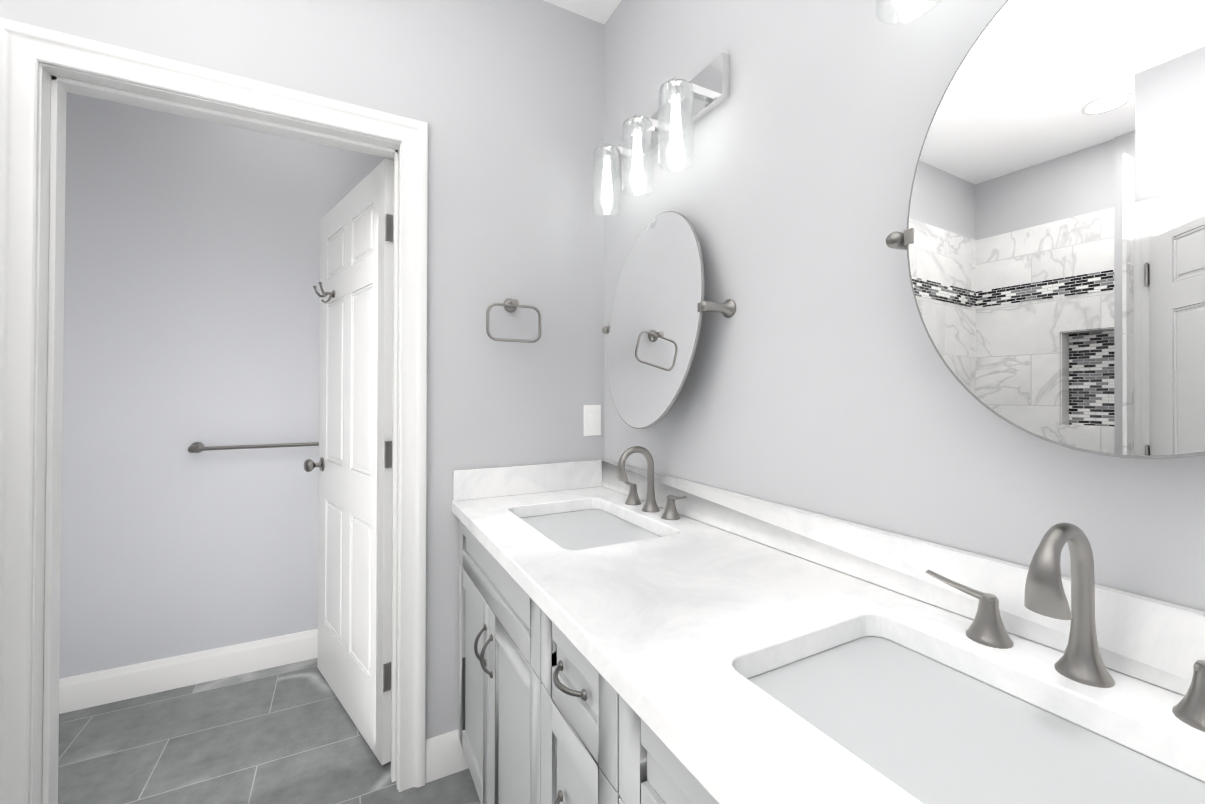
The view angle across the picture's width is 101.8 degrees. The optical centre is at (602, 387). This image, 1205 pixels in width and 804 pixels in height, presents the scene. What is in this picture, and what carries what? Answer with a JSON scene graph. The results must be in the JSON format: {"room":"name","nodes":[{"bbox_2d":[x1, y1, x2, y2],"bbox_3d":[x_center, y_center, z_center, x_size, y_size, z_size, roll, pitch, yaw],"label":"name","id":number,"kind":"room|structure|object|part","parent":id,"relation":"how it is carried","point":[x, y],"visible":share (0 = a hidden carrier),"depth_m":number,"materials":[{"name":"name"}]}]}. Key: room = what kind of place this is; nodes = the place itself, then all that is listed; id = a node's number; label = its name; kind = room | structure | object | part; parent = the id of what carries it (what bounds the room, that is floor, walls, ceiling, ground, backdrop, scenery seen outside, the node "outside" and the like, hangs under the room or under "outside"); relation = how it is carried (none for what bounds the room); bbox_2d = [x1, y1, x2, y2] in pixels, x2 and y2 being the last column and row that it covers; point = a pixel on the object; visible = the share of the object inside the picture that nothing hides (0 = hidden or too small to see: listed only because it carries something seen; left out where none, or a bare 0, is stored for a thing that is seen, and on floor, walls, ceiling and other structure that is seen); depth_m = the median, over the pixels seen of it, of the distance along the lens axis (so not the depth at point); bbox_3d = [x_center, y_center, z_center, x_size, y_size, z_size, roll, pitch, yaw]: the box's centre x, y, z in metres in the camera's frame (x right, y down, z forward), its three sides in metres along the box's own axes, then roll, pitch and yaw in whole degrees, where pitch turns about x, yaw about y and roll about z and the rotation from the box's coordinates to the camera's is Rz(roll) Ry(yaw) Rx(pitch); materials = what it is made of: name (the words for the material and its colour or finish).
{"room":"bathroom","nodes":[
{"label":"bathroom","id":0,"kind":"room"},
{"bbox_2d":[59,92,393,678],"bbox_3d":[-1.558,-0.071,2.287,4.800,2.680,0.120,0,-1,-28],"label":"wall","id":1,"kind":"structure","parent":0,"point":[191,279],"depth_m":2.08,"materials":[{"name":"paint"}]},
{"bbox_2d":[59,629,317,713],"bbox_3d":[-1.527,1.203,2.214,4.560,0.130,0.014,0,-1,-28],"label":"baseboard","id":2,"kind":"structure","parent":1,"relation":"attached to","point":[87,690],"depth_m":2.07,"materials":[{"name":"white wood"}]},
{"bbox_2d":[188,442,318,452],"bbox_3d":[-1.460,0.258,2.218,0.656,0.048,0.086,0,-1,-28],"label":"towel bar","id":3,"kind":"object","parent":1,"relation":"attached to","point":[197,447],"visible":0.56,"depth_m":2.12,"materials":[{"name":"silver metal"}]},
{"bbox_2d":[58,658,480,803],"bbox_3d":[-0.544,1.298,0.354,4.800,0.100,4.460,0,-1,-28],"label":"floor","id":4,"kind":"structure","parent":0,"point":[288,734],"depth_m":1.70,"materials":[{"name":"tile"}]},
{"bbox_2d":[452,510,727,803],"bbox_3d":[0.179,0.828,0.936,0.580,0.852,1.832,0,-1,-28],"label":"bathroom vanity","id":5,"kind":"object","parent":4,"relation":"on","point":[540,722],"depth_m":0.95,"materials":[{"name":"white wood"}]},
{"bbox_2d":[452,486,1204,803],"bbox_3d":[0.183,0.383,0.941,0.571,0.038,1.834,0,-1,-28],"label":"countertop","id":6,"kind":"structure","parent":5,"relation":"on","point":[673,618],"depth_m":0.74,"materials":[{"name":"white stone"}]},
{"bbox_2d":[520,502,663,549],"bbox_3d":[-0.046,0.474,1.379,0.380,0.159,0.536,0,-1,-28],"label":"sink","id":7,"kind":"object","parent":6,"relation":"in","point":[575,527],"depth_m":1.44,"materials":[{"name":"white ceramic"}]},
{"bbox_2d":[612,446,691,521],"bbox_3d":[0.107,0.272,1.462,0.142,0.196,0.361,0,-1,-28],"label":"faucet","id":8,"kind":"object","parent":6,"relation":"on","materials":[{"name":"silver metal"}]},
{"bbox_2d":[740,622,1204,803],"bbox_3d":[0.413,0.465,0.512,0.380,0.159,0.536,0,-1,-28],"label":"sink","id":9,"kind":"object","parent":6,"relation":"in","point":[947,728],"depth_m":0.56,"materials":[{"name":"white ceramic"}]},
{"bbox_2d":[920,522,1204,729],"bbox_3d":[0.566,0.262,0.595,0.142,0.196,0.361,0,-1,-28],"label":"faucet","id":10,"kind":"object","parent":6,"relation":"on","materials":[{"name":"silver metal"}]},
{"bbox_2d":[0,0,603,739],"bbox_3d":[-1.559,-0.084,1.133,3.720,2.680,0.120,0,-1,-28],"label":"wall","id":11,"kind":"structure","parent":0,"point":[504,98],"depth_m":1.66,"materials":[{"name":"paint"}]},
{"bbox_2d":[0,18,427,803],"bbox_3d":[-1.027,0.201,1.411,0.966,2.118,0.161,0,-1,-28],"label":"door frame","id":12,"kind":"structure","parent":11,"relation":"attached to","point":[26,50],"depth_m":1.22,"materials":[{"name":"white wood"}]},
{"bbox_2d":[304,159,393,764],"bbox_3d":[-0.988,0.243,1.928,0.179,2.020,0.813,1,-1,-44],"label":"bathroom door","id":13,"kind":"structure","parent":11,"relation":"in","point":[354,463],"depth_m":1.82,"materials":[{"name":"white wood"}]},
{"bbox_3d":[-1.235,0.338,2.186,0.179,0.062,0.097,1,-1,-44],"label":"knob","id":14,"kind":"part","parent":13,"relation":"part of","materials":[{"name":"silver metal"}]},
{"bbox_3d":[-0.992,0.183,1.932,0.032,1.670,0.570,1,-1,-44],"label":"panel","id":15,"kind":"part","parent":13,"relation":"part of","materials":[{"name":"white wood"}]},
{"bbox_2d":[425,729,468,783],"bbox_3d":[-0.280,1.198,1.720,0.653,0.130,0.014,0,-1,-28],"label":"baseboard","id":16,"kind":"structure","parent":11,"relation":"attached to","point":[444,755],"depth_m":1.59,"materials":[{"name":"white wood"}]},
{"bbox_2d":[486,299,540,342],"bbox_3d":[-0.310,-0.235,1.692,0.194,0.157,0.062,0,-1,-28],"label":"towel ring","id":17,"kind":"object","parent":11,"relation":"attached to","point":[510,305],"visible":1,"depth_m":1.67,"materials":[{"name":"silver metal"}]},
{"bbox_2d":[584,405,600,435],"bbox_3d":[-0.038,0.123,1.861,0.072,0.118,0.010,0,-1,-28],"label":"switch plate","id":18,"kind":"object","parent":11,"relation":"attached to","point":[592,420],"visible":1,"depth_m":1.86,"materials":[{"name":"white plastic"}]},
{"bbox_2d":[543,0,621,24],"bbox_3d":[-0.544,-1.482,0.384,4.800,0.100,4.460,0,-1,-28],"label":"ceiling","id":19,"kind":"structure","parent":0,"point":[601,11],"depth_m":1.82,"materials":[{"name":"paint"}]},
{"bbox_2d":[604,0,1204,611],"bbox_3d":[0.836,-0.091,0.454,0.120,2.680,3.320,0,-1,-28],"label":"wall","id":20,"kind":"structure","parent":0,"point":[820,378],"depth_m":1.01,"materials":[{"name":"paint"}]},
{"bbox_2d":[593,52,729,215],"bbox_3d":[0.131,-0.735,1.502,0.151,0.270,0.580,0,-1,-28],"label":"sconce","id":21,"kind":"object","parent":20,"relation":"attached to","point":[705,91],"visible":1,"depth_m":1.39,"materials":[{"name":"glass"}]},
{"bbox_3d":[0.106,-0.700,1.489,0.094,0.200,0.484,0,-1,-28],"label":"lamp shade","id":22,"kind":"part","parent":21,"relation":"part of","materials":[{"name":"clear glass"}]},
{"bbox_2d":[602,211,735,428],"bbox_3d":[0.154,-0.205,1.486,0.120,0.656,0.580,0,-1,-28],"label":"mirror","id":23,"kind":"object","parent":20,"relation":"attached to","point":[660,305],"visible":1,"depth_m":1.43,"materials":[{"name":"silver glass"}]},
{"bbox_2d":[453,459,1204,695],"bbox_3d":[0.183,0.314,0.943,0.567,0.100,1.835,0,-1,-28],"label":"backsplash","id":24,"kind":"structure","parent":20,"relation":"attached to","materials":[{"name":"stone"}]},
{"bbox_2d":[876,0,938,24],"bbox_3d":[0.601,-0.744,0.614,0.151,0.270,0.580,0,-1,-28],"label":"sconce","id":25,"kind":"object","parent":20,"relation":"attached to","point":[880,4],"visible":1,"depth_m":0.81,"materials":[{"name":"silver metal"}]},
{"bbox_2d":[886,0,1204,458],"bbox_3d":[0.641,-0.248,0.594,0.094,0.660,0.580,0,-1,-28],"label":"mirror","id":26,"kind":"object","parent":20,"relation":"attached to","point":[1051,239],"visible":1,"depth_m":0.61,"materials":[{"name":"silver glass"}]}
]}

